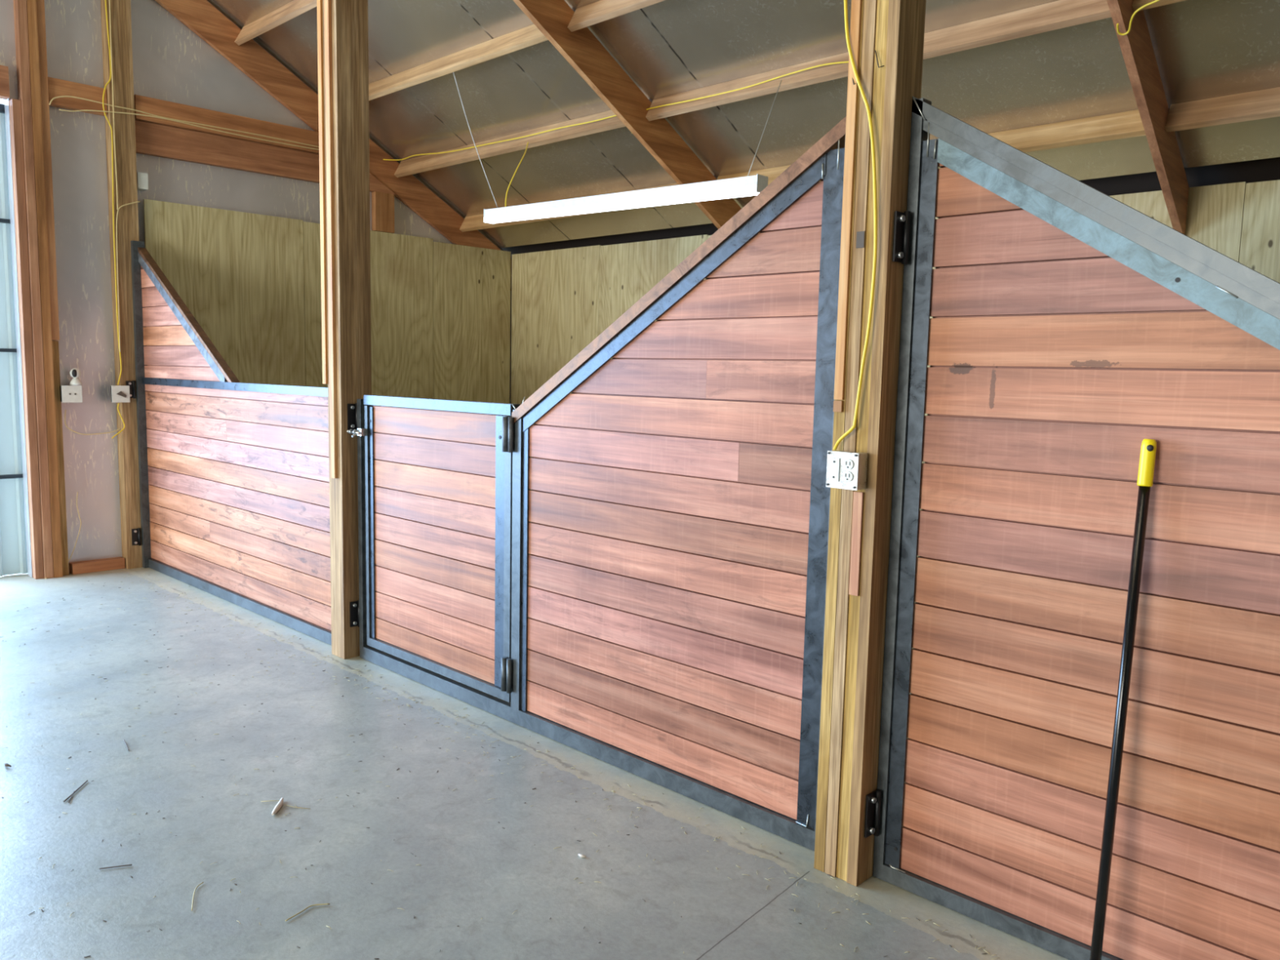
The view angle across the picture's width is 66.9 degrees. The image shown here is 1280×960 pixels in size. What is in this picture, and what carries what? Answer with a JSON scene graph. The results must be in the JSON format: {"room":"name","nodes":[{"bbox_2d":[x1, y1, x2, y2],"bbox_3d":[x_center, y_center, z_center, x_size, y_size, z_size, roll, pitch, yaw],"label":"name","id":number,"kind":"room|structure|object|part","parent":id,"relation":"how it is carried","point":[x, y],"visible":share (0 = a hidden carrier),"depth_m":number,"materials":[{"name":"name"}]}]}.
{"room":"farm building","nodes":[
{"label":"farm building","id":0,"kind":"room"},
{"bbox_2d":[0,0,511,577],"bbox_3d":[-6.417,-2.876,3.909,0.100,7.560,16.000,7,9,44],"label":"wall","id":1,"kind":"structure","parent":0,"point":[171,63],"depth_m":6.82,"materials":[{"name":"metal"}]},
{"bbox_2d":[0,103,27,576],"bbox_3d":[-4.317,-0.904,6.489,0.066,3.146,0.455,7,9,44],"label":"door","id":2,"kind":"structure","parent":1,"relation":"in","point":[13,549],"depth_m":6.60,"materials":[{"name":"grey"}]},
{"bbox_3d":[-4.300,-1.237,6.443,0.040,2.472,0.455,7,9,44],"label":"rail","id":3,"kind":"part","parent":2,"relation":"part of","materials":[{"name":"metal"}]},
{"bbox_2d":[0,0,69,578],"bbox_3d":[-4.877,-1.586,5.531,0.103,4.699,2.695,7,9,44],"label":"door frame","id":4,"kind":"structure","parent":1,"relation":"attached to","point":[29,115],"depth_m":6.43,"materials":[{"name":"brown wood"}]},
{"bbox_3d":[-4.943,-2.479,5.360,0.078,0.190,2.475,7,9,44],"label":"door header","id":5,"kind":"part","parent":4,"relation":"part of","materials":[{"name":"brown wood"}]},
{"bbox_2d":[59,385,82,402],"bbox_3d":[-3.919,-0.592,6.648,0.120,0.114,0.123,7,9,44],"label":"outlet box","id":6,"kind":"object","parent":1,"relation":"attached to","point":[68,393],"visible":1,"depth_m":6.60,"materials":[{"name":"white plastic"}]},
{"bbox_2d":[70,368,81,385],"bbox_3d":[-3.871,-0.709,6.640,0.073,0.115,0.072,7,9,44],"label":"security camera","id":7,"kind":"object","parent":6,"relation":"on","point":[75,373],"visible":1,"depth_m":6.62,"materials":[{"name":"white plastic"}]},
{"bbox_2d":[48,76,107,115],"bbox_3d":[-3.803,-2.587,6.535,0.068,0.170,0.353,7,9,44],"label":"beam","id":8,"kind":"structure","parent":1,"relation":"attached to","point":[56,87],"depth_m":6.51,"materials":[{"name":"brown wood"}]},
{"bbox_2d":[136,172,148,191],"bbox_3d":[-3.537,-2.113,6.854,0.098,0.110,0.068,7,9,44],"label":"box","id":9,"kind":"object","parent":1,"relation":"attached to","point":[142,178],"visible":0.86,"depth_m":6.82,"materials":[{"name":"plastic"}]},
{"bbox_2d":[133,94,319,154],"bbox_3d":[-2.957,-2.664,7.385,0.093,0.160,1.701,7,9,44],"label":"beam","id":10,"kind":"structure","parent":1,"relation":"attached to","point":[157,107],"depth_m":7.19,"materials":[{"name":"brown wood"}]},
{"bbox_2d":[48,95,319,147],"bbox_3d":[-3.163,-2.569,7.073,0.008,0.086,2.044,7,9,44],"label":"power cable","id":11,"kind":"object","parent":10,"relation":"attached to","point":[51,101],"visible":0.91,"depth_m":6.91,"materials":[{"name":"yellow plastic"}]},
{"bbox_2d":[134,120,395,195],"bbox_3d":[-2.837,-2.487,7.560,0.056,0.215,2.094,7,9,44],"label":"beam","id":12,"kind":"structure","parent":1,"relation":"attached to","point":[151,139],"depth_m":7.26,"materials":[{"name":"brown wood"}]},
{"bbox_2d":[154,0,511,291],"bbox_3d":[-4.259,-4.135,5.867,0.043,5.303,8.970,7,9,44],"label":"rafter","id":13,"kind":"object","parent":1,"relation":"attached to","point":[203,19],"visible":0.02,"depth_m":7.58,"materials":[{"name":"brown wood"}]},
{"bbox_2d":[371,191,394,233],"bbox_3d":[-2.190,-2.279,8.254,0.063,0.324,0.180,7,9,44],"label":"stud","id":14,"kind":"object","parent":1,"relation":"attached to","point":[382,203],"visible":1,"depth_m":8.22,"materials":[{"name":"brown wood"}]},
{"bbox_2d":[502,156,1279,256],"bbox_3d":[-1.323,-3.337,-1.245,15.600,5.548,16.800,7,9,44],"label":"trim","id":15,"kind":"structure","parent":1,"relation":"attached to","point":[1266,169],"depth_m":5.51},
{"bbox_2d":[0,553,1068,959],"bbox_3d":[-1.505,1.606,-0.475,15.200,0.150,16.000,7,9,44],"label":"floor","id":16,"kind":"structure","parent":0,"point":[472,868],"depth_m":3.16,"materials":[{"name":"concrete"}]},
{"bbox_2d":[44,492,81,578],"bbox_3d":[-4.009,0.379,6.693,0.069,0.580,0.258,5,8,31],"label":"string","id":17,"kind":"object","parent":16,"relation":"on","point":[77,492],"visible":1,"depth_m":6.76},
{"bbox_2d":[63,780,88,803],"bbox_3d":[-1.964,1.083,3.366,0.022,0.005,0.176,0,7,-12],"label":"twig","id":18,"kind":"object","parent":16,"relation":"on","point":[84,783],"visible":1,"depth_m":3.35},
{"bbox_2d":[69,556,124,574],"bbox_3d":[-3.865,0.609,6.896,0.078,0.073,0.338,7,9,44],"label":"wood block","id":19,"kind":"object","parent":16,"relation":"on","point":[118,562],"visible":1,"depth_m":6.86,"materials":[{"name":"brown wood"}]},
{"bbox_2d":[98,864,132,869],"bbox_3d":[-1.556,1.148,2.872,0.087,0.004,0.004,-1,7,-18],"label":"stalk","id":20,"kind":"object","parent":16,"relation":"on","point":[126,864],"visible":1,"depth_m":2.87,"materials":[{"name":"beige plant"}]},
{"bbox_2d":[100,0,142,568],"bbox_3d":[-3.633,-1.400,6.840,0.113,4.089,0.155,7,9,44],"label":"timber post","id":21,"kind":"object","parent":16,"relation":"on","point":[121,16],"visible":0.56,"depth_m":6.76,"materials":[{"name":"brown wood"}]},
{"bbox_2d":[64,409,119,435],"bbox_3d":[-3.823,-0.405,6.762,0.007,0.179,0.350,7,9,44],"label":"power cable","id":22,"kind":"object","parent":21,"relation":"attached to","point":[65,410],"visible":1,"depth_m":6.71,"materials":[{"name":"yellow plastic"}]},
{"bbox_2d":[102,0,121,385],"bbox_3d":[-3.633,-2.028,6.649,0.025,2.738,0.065,7,9,44],"label":"power cable","id":23,"kind":"object","parent":21,"relation":"attached to","point":[108,82],"visible":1,"depth_m":6.66,"materials":[{"name":"yellow plastic"}]},
{"bbox_2d":[108,0,118,209],"bbox_3d":[-3.597,-2.633,6.608,0.008,1.536,0.012,7,9,44],"label":"power cable","id":24,"kind":"object","parent":21,"relation":"attached to","point":[108,0],"visible":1,"depth_m":6.61,"materials":[{"name":"yellow plastic"}]},
{"bbox_2d":[110,385,129,402],"bbox_3d":[-3.655,-0.605,6.806,0.042,0.118,0.115,7,9,44],"label":"outlet box","id":25,"kind":"object","parent":21,"relation":"attached to","point":[119,393],"visible":1,"depth_m":6.79,"materials":[{"name":"white plastic"}]},
{"bbox_2d":[111,403,124,438],"bbox_3d":[-3.677,-0.416,6.817,0.009,0.250,0.092,7,9,44],"label":"power cable","id":26,"kind":"object","parent":25,"relation":"hanging from","point":[113,437],"visible":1,"depth_m":6.82,"materials":[{"name":"yellow plastic"}]},
{"bbox_2d":[115,200,140,351],"bbox_3d":[-3.578,-1.427,6.788,0.007,1.055,0.172,7,9,44],"label":"power cable","id":27,"kind":"object","parent":21,"relation":"attached to","point":[139,201],"visible":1,"depth_m":6.73,"materials":[{"name":"yellow plastic"}]},
{"bbox_2d":[58,108,319,150],"bbox_3d":[-3.140,-2.545,7.091,0.008,0.080,1.984,7,9,44],"label":"power cable","id":28,"kind":"object","parent":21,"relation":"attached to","point":[59,108],"visible":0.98,"depth_m":6.94,"materials":[{"name":"yellow plastic"}]},
{"bbox_2d":[191,881,203,911],"bbox_3d":[-1.252,1.171,2.724,0.016,0.003,0.150,0,7,-13],"label":"stalk","id":29,"kind":"object","parent":16,"relation":"on","point":[202,882],"visible":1,"depth_m":2.73,"materials":[{"name":"beige plant"}]},
{"bbox_2d":[143,199,306,386],"bbox_3d":[-3.136,-0.729,7.443,0.018,2.625,1.190,7,9,44],"label":"plywood sheet","id":30,"kind":"object","parent":16,"relation":"on","point":[240,275],"visible":0.43,"depth_m":7.42,"materials":[{"name":"beige wood"}]},
{"bbox_2d":[125,240,331,644],"bbox_3d":[-2.567,-0.388,5.935,2.849,2.325,0.149,7,9,44],"label":"stall","id":31,"kind":"object","parent":16,"relation":"on","point":[234,494],"visible":0.91,"depth_m":6.05,"materials":[{"name":"wood"}]},
{"bbox_3d":[-3.028,-1.082,6.361,1.390,0.914,0.010,7,9,44],"label":"sloping trim","id":32,"kind":"part","parent":31,"relation":"part of","materials":[{"name":"grey metal"}]},
{"bbox_3d":[-2.967,-1.089,6.330,1.519,0.954,0.051,7,9,44],"label":"sloping rail","id":33,"kind":"part","parent":31,"relation":"part of","materials":[{"name":"orange metal"}]},
{"bbox_3d":[-2.518,-0.577,5.932,2.809,0.047,0.048,7,9,44],"label":"rail","id":34,"kind":"part","parent":31,"relation":"part of","materials":[{"name":"metal"}]},
{"bbox_2d":[260,797,310,815],"bbox_3d":[-1.214,1.104,3.290,0.167,0.018,0.117,7,9,44],"label":"dry leaf","id":35,"kind":"object","parent":16,"relation":"on","point":[277,806],"visible":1,"depth_m":3.28,"materials":[{"name":"plant"}]},
{"bbox_3d":[-1.225,1.105,3.279,0.018,0.018,0.122,1,6,-4],"label":"blade","id":36,"kind":"part","parent":35,"relation":"part of","materials":[{"name":"beige plant"}]},
{"bbox_3d":[-1.205,1.107,3.306,0.192,0.003,0.029,3,7,16],"label":"stem","id":37,"kind":"part","parent":35,"relation":"part of","materials":[{"name":"plant"}]},
{"bbox_2d":[284,903,329,921],"bbox_3d":[-0.919,1.185,2.664,0.030,0.004,0.127,7,9,44],"label":"stalk","id":38,"kind":"object","parent":16,"relation":"on","point":[317,904],"visible":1,"depth_m":2.67,"materials":[{"name":"beige plant"}]},
{"bbox_2d":[316,0,371,658],"bbox_3d":[-1.474,-1.127,4.834,0.165,4.089,0.188,7,9,44],"label":"timber post","id":39,"kind":"object","parent":16,"relation":"on","point":[343,73],"visible":0.93,"depth_m":4.79,"materials":[{"name":"beige wood"}]},
{"bbox_2d":[302,221,433,486],"bbox_3d":[-2.295,-0.803,8.305,0.018,2.615,1.216,7,9,44],"label":"plywood sheet","id":40,"kind":"object","parent":16,"relation":"on","point":[402,268],"visible":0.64,"depth_m":8.38,"materials":[{"name":"beige wood"}]},
{"bbox_2d":[432,241,511,416],"bbox_3d":[-1.567,-0.859,9.053,0.018,2.590,0.867,7,9,44],"label":"plywood sheet","id":41,"kind":"object","parent":16,"relation":"on","point":[472,284],"visible":0.64,"depth_m":8.97,"materials":[{"name":"beige wood"}]},
{"bbox_2d":[1,574,986,959],"bbox_3d":[-1.564,1.081,3.487,7.458,0.002,2.248,7,9,44],"label":"litter","id":42,"kind":"object","parent":16,"relation":"on","point":[148,575],"visible":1,"depth_m":3.37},
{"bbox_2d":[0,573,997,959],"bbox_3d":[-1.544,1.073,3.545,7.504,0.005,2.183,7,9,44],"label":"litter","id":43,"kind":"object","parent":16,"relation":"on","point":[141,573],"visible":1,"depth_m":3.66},
{"bbox_2d":[511,244,600,522],"bbox_3d":[-0.807,-0.819,8.955,1.215,2.565,0.018,7,9,44],"label":"plywood sheet","id":44,"kind":"object","parent":16,"relation":"on","point":[555,293],"visible":0.43,"depth_m":8.90,"materials":[{"name":"beige wood"}]},
{"bbox_2d":[577,853,586,857],"bbox_3d":[-0.181,1.164,2.996,0.028,0.010,0.010,5,7,30],"label":"chip","id":45,"kind":"object","parent":16,"relation":"on","point":[580,855],"visible":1,"depth_m":2.99,"materials":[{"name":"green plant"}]},
{"bbox_2d":[346,115,846,851],"bbox_3d":[-0.396,-0.087,3.902,2.862,2.277,0.088,7,9,43],"label":"stall","id":46,"kind":"object","parent":16,"relation":"on","point":[677,504],"visible":0.94,"depth_m":3.34,"materials":[{"name":"wood"}]},
{"bbox_2d":[346,395,519,702],"bbox_3d":[-0.996,0.260,4.478,1.300,1.268,0.113,7,9,44],"label":"gate","id":47,"kind":"object","parent":46,"relation":"attached to","point":[438,514],"visible":0.98,"depth_m":4.43,"materials":[{"name":"wood"}]},
{"bbox_3d":[-1.339,0.219,4.837,0.030,1.167,0.005,7,9,44],"label":"upright trim","id":48,"kind":"part","parent":47,"relation":"part of","materials":[{"name":"metal"}]},
{"bbox_3d":[-0.592,0.314,4.117,0.071,1.172,0.005,7,9,44],"label":"upright trim","id":49,"kind":"part","parent":47,"relation":"part of","materials":[{"name":"metal"}]},
{"bbox_3d":[-0.484,0.341,4.013,0.052,1.267,0.005,7,9,44],"label":"upright trim","id":50,"kind":"part","parent":46,"relation":"part of","materials":[{"name":"metal"}]},
{"bbox_3d":[0.035,-0.580,3.420,1.423,0.919,0.007,7,9,44],"label":"sloping trim","id":51,"kind":"part","parent":46,"relation":"part of","materials":[{"name":"metal"}]},
{"bbox_3d":[0.076,-0.657,3.396,1.593,1.010,0.063,7,9,44],"label":"sloping rail","id":52,"kind":"part","parent":46,"relation":"part of","materials":[{"name":"orange metal"}]},
{"bbox_3d":[0.559,0.065,2.970,0.085,2.094,0.005,7,9,44],"label":"upright trim","id":53,"kind":"part","parent":46,"relation":"part of","materials":[{"name":"metal"}]},
{"bbox_2d":[598,234,708,359],"bbox_3d":[0.066,-0.701,8.114,1.215,2.557,0.018,7,9,44],"label":"plywood sheet","id":54,"kind":"object","parent":16,"relation":"on","point":[628,271],"visible":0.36,"depth_m":8.13,"materials":[{"name":"beige wood"}]},
{"bbox_2d":[813,0,925,886],"bbox_3d":[0.673,-0.842,2.724,0.149,4.089,0.152,7,9,44],"label":"timber post","id":55,"kind":"object","parent":16,"relation":"on","point":[886,37],"visible":0.97,"depth_m":2.75,"materials":[{"name":"beige wood"}]},
{"bbox_2d":[826,450,867,490],"bbox_3d":[0.586,-0.029,2.749,0.102,0.104,0.055,7,9,44],"label":"outlet box","id":56,"kind":"object","parent":55,"relation":"attached to","point":[847,470],"visible":1,"depth_m":2.73,"materials":[{"name":"plastic"}]},
{"bbox_2d":[842,471,853,481],"bbox_3d":[0.584,-0.010,2.719,0.033,0.029,0.004,7,9,44],"label":"outlet","id":57,"kind":"object","parent":56,"relation":"attached to","point":[847,476],"depth_m":2.72,"materials":[{"name":"white plastic"}]},
{"bbox_2d":[843,459,853,469],"bbox_3d":[0.584,-0.044,2.715,0.033,0.029,0.004,7,9,44],"label":"outlet","id":58,"kind":"object","parent":56,"relation":"attached to","point":[847,464],"depth_m":2.71,"materials":[{"name":"white plastic"}]},
{"bbox_2d":[833,0,877,450],"bbox_3d":[0.597,-0.743,2.688,0.145,1.329,0.020,7,9,44],"label":"power cable","id":59,"kind":"object","parent":55,"relation":"attached to","point":[846,14],"visible":1,"depth_m":2.67,"materials":[{"name":"yellow plastic"}]},
{"bbox_2d":[1106,0,1189,235],"bbox_3d":[0.056,-3.593,1.633,0.040,5.246,8.880,7,9,41],"label":"rafter","id":60,"kind":"object","parent":55,"relation":"on","point":[1136,46],"visible":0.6,"depth_m":4.58,"materials":[{"name":"brown wood"}]},
{"bbox_2d":[1116,0,1159,35],"bbox_3d":[2.093,-1.944,4.027,0.064,0.090,0.292,0,7,-13],"label":"power cable","id":61,"kind":"object","parent":60,"relation":"hanging from","point":[1155,1],"visible":1,"depth_m":4.08,"materials":[{"name":"yellow plastic"}]},
{"bbox_2d":[1132,0,1186,12],"bbox_3d":[3.229,-1.972,3.200,2.962,0.141,0.102,7,9,44],"label":"purlin","id":62,"kind":"object","parent":60,"relation":"attached to","point":[1136,4],"visible":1,"depth_m":4.16,"materials":[{"name":"brown wood"}]},
{"bbox_2d":[1164,87,1279,132],"bbox_3d":[3.679,-1.642,3.736,2.996,0.141,0.102,7,9,44],"label":"purlin","id":63,"kind":"object","parent":60,"relation":"attached to","point":[1261,104],"visible":1,"depth_m":4.58,"materials":[{"name":"brown wood"}]},
{"bbox_2d":[916,217,937,556],"bbox_3d":[1.812,-0.465,6.431,1.215,2.541,0.018,7,9,44],"label":"plywood sheet","id":64,"kind":"object","parent":16,"relation":"on","point":[933,268],"visible":0.02,"depth_m":6.33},
{"bbox_2d":[864,96,1279,959],"bbox_3d":[1.265,0.140,2.260,1.523,2.265,0.113,7,9,44],"label":"stall","id":65,"kind":"object","parent":16,"relation":"on","point":[1056,342],"visible":1,"depth_m":2.46,"materials":[{"name":"wood"}]},
{"bbox_3d":[0.770,0.109,2.768,0.058,2.093,0.005,7,9,44],"label":"upright trim","id":66,"kind":"part","parent":65,"relation":"part of","materials":[{"name":"metal"}]},
{"bbox_3d":[1.288,0.143,2.283,1.522,2.255,0.048,7,9,44],"label":"frame","id":67,"kind":"part","parent":65,"relation":"part of","materials":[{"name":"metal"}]},
{"bbox_3d":[1.302,-0.492,2.212,1.522,0.997,0.048,7,9,44],"label":"sloping rail","id":68,"kind":"part","parent":65,"relation":"part of","materials":[{"name":"metal"}]},
{"bbox_3d":[1.301,-0.412,2.199,1.391,0.907,0.007,7,9,44],"label":"sloping trim","id":69,"kind":"part","parent":65,"relation":"part of","materials":[{"name":"metal"}]},
{"bbox_2d":[1089,439,1156,959],"bbox_3d":[1.159,0.579,2.339,0.033,1.355,0.139,7,9,44],"label":"pole","id":70,"kind":"object","parent":16,"relation":"on","point":[1148,446],"visible":1,"depth_m":2.32,"materials":[{"name":"black plastic"}]},
{"bbox_2d":[1092,182,1246,281],"bbox_3d":[2.685,-0.347,5.590,1.215,2.533,0.018,7,9,44],"label":"plywood sheet","id":71,"kind":"object","parent":16,"relation":"on","point":[1215,213],"visible":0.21,"depth_m":5.14,"materials":[{"name":"beige wood"}]},
{"bbox_2d":[1239,179,1279,308],"bbox_3d":[3.558,-0.229,4.749,1.215,2.525,0.018,7,9,44],"label":"plywood sheet","id":72,"kind":"object","parent":16,"relation":"on","point":[1260,247],"visible":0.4,"depth_m":4.99,"materials":[{"name":"beige wood"}]},
{"bbox_2d":[207,0,1279,248],"bbox_3d":[-1.432,-3.487,-1.524,14.600,4.951,15.270,7,9,44],"label":"ceiling","id":73,"kind":"structure","parent":0,"point":[1203,49],"depth_m":5.87,"materials":[{"name":"metal"}]},
{"bbox_2d":[234,0,316,45],"bbox_3d":[-1.939,-3.189,6.242,2.938,0.141,0.102,7,9,44],"label":"purlin","id":74,"kind":"object","parent":73,"relation":"attached to","point":[295,8],"visible":1,"depth_m":6.82,"materials":[{"name":"brown wood"}]},
{"bbox_2d":[512,0,759,233],"bbox_3d":[-2.155,-3.881,3.765,0.042,5.246,8.867,7,9,44],"label":"rafter","id":75,"kind":"object","parent":73,"relation":"attached to","point":[580,48],"visible":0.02,"depth_m":6.06,"materials":[{"name":"brown wood"}]},
{"bbox_2d":[368,24,547,100],"bbox_3d":[-1.477,-2.858,6.766,2.938,0.141,0.102,7,9,44],"label":"purlin","id":76,"kind":"object","parent":75,"relation":"attached to","point":[531,35],"visible":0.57,"depth_m":6.48,"materials":[{"name":"brown wood"}]},
{"bbox_2d":[453,71,768,224],"bbox_3d":[-0.308,-2.151,5.875,2.500,1.038,0.306,7,9,44],"label":"strip light","id":77,"kind":"object","parent":76,"relation":"hanging from","point":[752,185],"depth_m":5.76,"materials":[{"name":"white plastic"}]},
{"bbox_3d":[-1.128,-2.323,6.648,0.315,0.905,0.055,0,7,-11],"label":"wire","id":78,"kind":"part","parent":77,"relation":"part of","materials":[{"name":"white metal"}]},
{"bbox_2d":[505,142,528,207],"bbox_3d":[-0.831,-2.150,6.817,0.090,0.550,0.436,3,7,14],"label":"power cable","id":79,"kind":"object","parent":77,"relation":"attached to","point":[527,142],"visible":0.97,"depth_m":6.67,"materials":[{"name":"yellow plastic"}]},
{"bbox_2d":[394,110,626,177],"bbox_3d":[-1.014,-2.526,7.290,2.938,0.141,0.102,7,9,44],"label":"purlin","id":80,"kind":"object","parent":75,"relation":"attached to","point":[430,162],"visible":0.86,"depth_m":7.18,"materials":[{"name":"brown wood"}]},
{"bbox_2d":[382,115,616,160],"bbox_3d":[-1.282,-2.601,7.410,3.121,0.116,0.102,7,8,40],"label":"power cable","id":81,"kind":"object","parent":80,"relation":"attached to","point":[613,115],"visible":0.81,"depth_m":7.18,"materials":[{"name":"yellow plastic"}]},
{"bbox_2d":[459,182,678,231],"bbox_3d":[-0.552,-2.195,7.815,2.938,0.141,0.102,7,9,44],"label":"purlin","id":82,"kind":"object","parent":75,"relation":"attached to","point":[471,223],"visible":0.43,"depth_m":8.51,"materials":[{"name":"brown wood"}]},
{"bbox_2d":[567,0,665,31],"bbox_3d":[0.651,-2.580,4.715,2.907,0.141,0.102,7,9,44],"label":"purlin","id":83,"kind":"object","parent":75,"relation":"attached to","point":[600,11],"visible":1,"depth_m":5.51,"materials":[{"name":"brown wood"}]},
{"bbox_2d":[645,0,1111,120],"bbox_3d":[1.101,-2.250,5.251,2.873,0.141,0.102,7,9,44],"label":"purlin","id":84,"kind":"object","parent":75,"relation":"attached to","point":[1060,14],"visible":0.82,"depth_m":4.85,"materials":[{"name":"brown wood"}]},
{"bbox_2d":[631,61,848,133],"bbox_3d":[0.497,-2.288,5.802,0.128,0.097,1.798,-4,9,-41],"label":"power cable","id":85,"kind":"object","parent":84,"relation":"attached to","point":[842,62],"visible":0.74,"depth_m":5.63,"materials":[{"name":"yellow plastic"}]},
{"bbox_2d":[747,80,782,176],"bbox_3d":[0.686,-1.935,5.327,0.004,0.607,0.373,6,8,34],"label":"wire","id":86,"kind":"object","parent":84,"relation":"hanging from","point":[781,80],"visible":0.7,"depth_m":5.32,"materials":[{"name":"grey metal"}]},
{"bbox_2d":[716,109,1146,184],"bbox_3d":[1.552,-1.920,5.787,2.840,0.141,0.102,7,9,44],"label":"purlin","id":87,"kind":"object","parent":73,"relation":"attached to","point":[1128,124],"visible":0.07,"depth_m":5.09,"materials":[{"name":"brown wood"}]}
]}

